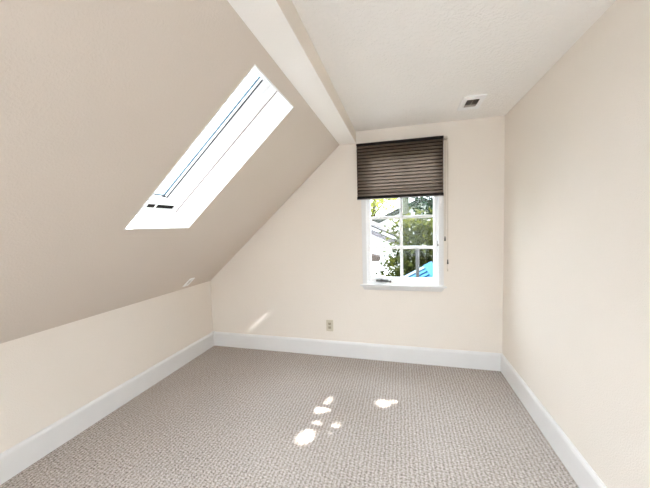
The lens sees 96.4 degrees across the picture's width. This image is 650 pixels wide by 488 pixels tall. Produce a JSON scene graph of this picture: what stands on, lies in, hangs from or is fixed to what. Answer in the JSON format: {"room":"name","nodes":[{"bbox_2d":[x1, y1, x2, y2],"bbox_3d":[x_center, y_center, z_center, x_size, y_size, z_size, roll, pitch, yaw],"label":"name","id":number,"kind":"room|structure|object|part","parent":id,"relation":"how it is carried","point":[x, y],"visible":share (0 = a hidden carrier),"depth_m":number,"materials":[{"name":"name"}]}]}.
{"room":"empty attic room","nodes":[
{"label":"empty attic room","id":0,"kind":"room"},
{"bbox_2d":[0,281,212,453],"bbox_3d":[-2.006,1.023,1.057,0.150,0.863,5.092,-1,4,15],"label":"wall","id":1,"kind":"structure","parent":0,"point":[46,376],"depth_m":2.04,"materials":[{"name":"beige paint"}]},
{"bbox_2d":[0,332,213,484],"bbox_3d":[-1.906,1.269,1.100,0.016,0.162,4.792,-1,4,15],"label":"baseboard","id":2,"kind":"structure","parent":1,"relation":"attached to","point":[19,457],"depth_m":2.03,"materials":[{"name":"white paint"}]},
{"bbox_2d":[0,0,338,343],"bbox_3d":[-1.329,-0.101,0.802,1.839,1.670,5.092,-1,4,15],"label":"ceiling","id":3,"kind":"structure","parent":0,"point":[100,100],"depth_m":1.20,"materials":[{"name":"beige paint"}]},
{"bbox_2d":[183,278,194,286],"bbox_3d":[-1.360,0.382,2.903,0.094,0.085,0.072,-1,4,15],"label":"cover plate","id":4,"kind":"object","parent":3,"relation":"attached to","point":[189,281],"visible":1,"depth_m":2.90,"materials":[{"name":"white plastic"}]},
{"bbox_2d":[124,65,293,229],"bbox_3d":[-0.729,-0.558,1.714,0.994,0.923,0.562,-1,4,15],"label":"window","id":5,"kind":"structure","parent":3,"relation":"attached to","point":[262,107],"depth_m":1.88,"materials":[{"name":"white wood"}]},
{"bbox_3d":[-0.748,-0.631,1.714,0.793,0.716,0.398,-1,4,15],"label":"sash","id":6,"kind":"part","parent":5,"relation":"part of","materials":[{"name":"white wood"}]},
{"bbox_2d":[0,346,578,487],"bbox_3d":[-0.447,1.394,0.728,3.424,0.120,5.192,-1,4,15],"label":"floor","id":7,"kind":"structure","parent":0,"point":[229,417],"depth_m":1.92,"materials":[{"name":"carpet"}]},
{"bbox_2d":[211,115,504,352],"bbox_3d":[0.093,-0.054,3.046,3.524,2.650,0.150,-1,4,15],"label":"wall","id":8,"kind":"structure","parent":0,"point":[302,269],"depth_m":2.91,"materials":[{"name":"beige paint"}]},
{"bbox_2d":[326,320,332,330],"bbox_3d":[0.049,0.852,3.037,0.074,0.120,0.010,-1,4,15],"label":"wall outlet","id":9,"kind":"object","parent":8,"relation":"attached to","point":[329,323],"visible":1,"depth_m":3.04,"materials":[{"name":"beige plastic"}]},
{"bbox_2d":[214,332,501,370],"bbox_3d":[0.151,1.092,3.025,3.012,0.162,0.016,-1,4,15],"label":"baseboard","id":10,"kind":"structure","parent":8,"relation":"attached to","point":[382,352],"depth_m":2.95,"materials":[{"name":"white paint"}]},
{"bbox_2d":[360,140,446,291],"bbox_3d":[0.743,-0.250,2.834,0.803,1.402,0.203,-1,4,15],"label":"window","id":11,"kind":"structure","parent":8,"relation":"in","point":[435,284],"depth_m":2.81,"materials":[{"name":"white paint"}]},
{"bbox_3d":[0.578,0.359,2.866,0.149,0.034,0.052,-1,4,15],"label":"crank handle","id":12,"kind":"part","parent":11,"relation":"part of","materials":[{"name":"metal"}]},
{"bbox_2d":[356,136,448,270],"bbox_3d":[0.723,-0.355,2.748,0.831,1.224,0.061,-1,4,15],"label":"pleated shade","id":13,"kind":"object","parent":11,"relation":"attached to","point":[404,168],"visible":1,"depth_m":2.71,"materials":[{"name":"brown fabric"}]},
{"bbox_3d":[0.695,-0.450,2.736,0.786,0.022,0.031,-1,4,15],"label":"rail","id":14,"kind":"part","parent":13,"relation":"part of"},
{"bbox_3d":[1.116,-0.398,2.640,0.007,1.107,0.012,-1,4,15],"label":"pull cord","id":15,"kind":"part","parent":13,"relation":"part of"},
{"bbox_3d":[0.750,-0.263,2.859,0.697,1.315,0.150,-1,4,15],"label":"frame","id":16,"kind":"part","parent":11,"relation":"part of","materials":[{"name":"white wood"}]},
{"bbox_3d":[0.741,-0.261,2.828,0.657,1.275,0.040,-1,4,15],"label":"sash","id":17,"kind":"part","parent":11,"relation":"part of","materials":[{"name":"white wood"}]},
{"bbox_3d":[0.742,0.424,2.804,0.803,0.060,0.053,-1,4,15],"label":"sill","id":18,"kind":"part","parent":11,"relation":"part of","materials":[{"name":"white paint"}]},
{"bbox_2d":[292,0,615,130],"bbox_3d":[0.397,-1.040,0.285,1.518,0.200,5.092,-1,4,15],"label":"ceiling","id":19,"kind":"structure","parent":0,"point":[389,63],"depth_m":1.53,"materials":[{"name":"paint"}]},
{"bbox_2d":[227,0,355,144],"bbox_3d":[-0.397,-0.976,0.497,0.166,0.313,5.092,-1,4,15],"label":"ceiling beam","id":20,"kind":"structure","parent":19,"relation":"attached to","point":[277,25],"depth_m":1.38,"materials":[{"name":"white paint"}]},
{"bbox_2d":[457,94,486,110],"bbox_3d":[1.116,-1.076,2.215,0.154,0.010,0.252,-1,4,15],"label":"ceiling vent","id":21,"kind":"object","parent":19,"relation":"in","point":[474,101],"visible":1,"depth_m":2.19,"materials":[{"name":"white metal"}]},
{"bbox_2d":[502,0,649,487],"bbox_3d":[1.042,0.125,0.199,0.150,2.600,5.092,-1,4,15],"label":"wall","id":22,"kind":"structure","parent":0,"point":[576,257],"depth_m":1.41,"materials":[{"name":"beige paint"}]},
{"bbox_2d":[501,354,606,487],"bbox_3d":[1.004,1.239,0.339,0.016,0.162,4.792,-1,4,15],"label":"baseboard","id":23,"kind":"structure","parent":22,"relation":"attached to","point":[582,473],"depth_m":1.73,"materials":[{"name":"white paint"}]},
{"label":"outside","id":24,"kind":"structure","parent":0,"visible":0},
{"bbox_3d":[8.065,2.269,30.716,80.000,0.300,56.938,-1,4,15],"label":"ground","id":25,"kind":"structure","parent":24,"visible":0},
{"bbox_2d":[371,220,398,276],"bbox_3d":[-0.481,0.844,11.554,6.700,5.415,4.850,-1,4,15],"label":"house","id":26,"kind":"structure","parent":25,"relation":"on","point":[376,238],"depth_m":8.90,"materials":[{"name":"white paint"}]},
{"bbox_2d":[371,253,380,260],"bbox_3d":[0.782,0.214,8.901,1.800,0.620,0.450,-1,4,15],"label":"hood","id":27,"kind":"object","parent":26,"relation":"attached to","point":[375,256],"depth_m":8.52,"materials":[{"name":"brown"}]},
{"bbox_3d":[-1.078,-0.857,9.342,6.700,1.610,0.070,-1,4,15],"label":"gutter trim","id":28,"kind":"part","parent":26,"relation":"part of","materials":[{"name":"white paint"}]},
{"bbox_2d":[371,198,399,220],"bbox_3d":[4.427,-2.299,23.844,5.754,9.875,3.577,-1,4,15],"label":"tree","id":29,"kind":"object","parent":25,"relation":"on","point":[374,203],"visible":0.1,"depth_m":23.77,"materials":[{"name":"plant"}]},
{"bbox_2d":[374,197,432,274],"bbox_3d":[5.303,0.315,17.284,11.500,5.440,8.800,-1,4,15],"label":"house","id":30,"kind":"structure","parent":25,"relation":"on","point":[396,212],"depth_m":13.35,"materials":[{"name":"white paint"}]},
{"bbox_2d":[375,206,432,276],"bbox_3d":[2.764,-0.845,5.542,3.674,9.376,2.262,-1,4,2],"label":"tree","id":31,"kind":"object","parent":25,"relation":"on","point":[423,230],"visible":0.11,"depth_m":5.63,"materials":[{"name":"green plant"}]},
{"bbox_2d":[402,198,410,239],"bbox_3d":[3.125,-1.323,11.784,2.843,9.519,2.372,1,4,32],"label":"tree","id":32,"kind":"object","parent":25,"relation":"on","point":[405,201],"visible":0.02,"depth_m":11.66,"materials":[{"name":"green plant"}]},
{"bbox_2d":[416,249,418,276],"bbox_3d":[1.271,2.021,3.954,0.046,3.932,0.046,-1,4,15],"label":"pole","id":33,"kind":"object","parent":25,"relation":"on","point":[417,250],"visible":0.02,"depth_m":3.82,"materials":[{"name":"grey metal"}]},
{"bbox_2d":[403,262,432,277],"bbox_3d":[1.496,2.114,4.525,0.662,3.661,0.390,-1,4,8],"label":"awning","id":34,"kind":"object","parent":25,"relation":"on","point":[426,271],"visible":0.12,"depth_m":4.50,"materials":[{"name":"blue paint"}]},
{"bbox_2d":[404,197,432,257],"bbox_3d":[5.056,-0.110,9.509,4.843,7.280,2.564,-1,4,15],"label":"tree","id":35,"kind":"object","parent":25,"relation":"on","point":[426,204],"visible":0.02,"depth_m":9.52,"materials":[{"name":"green plant"}]}
]}

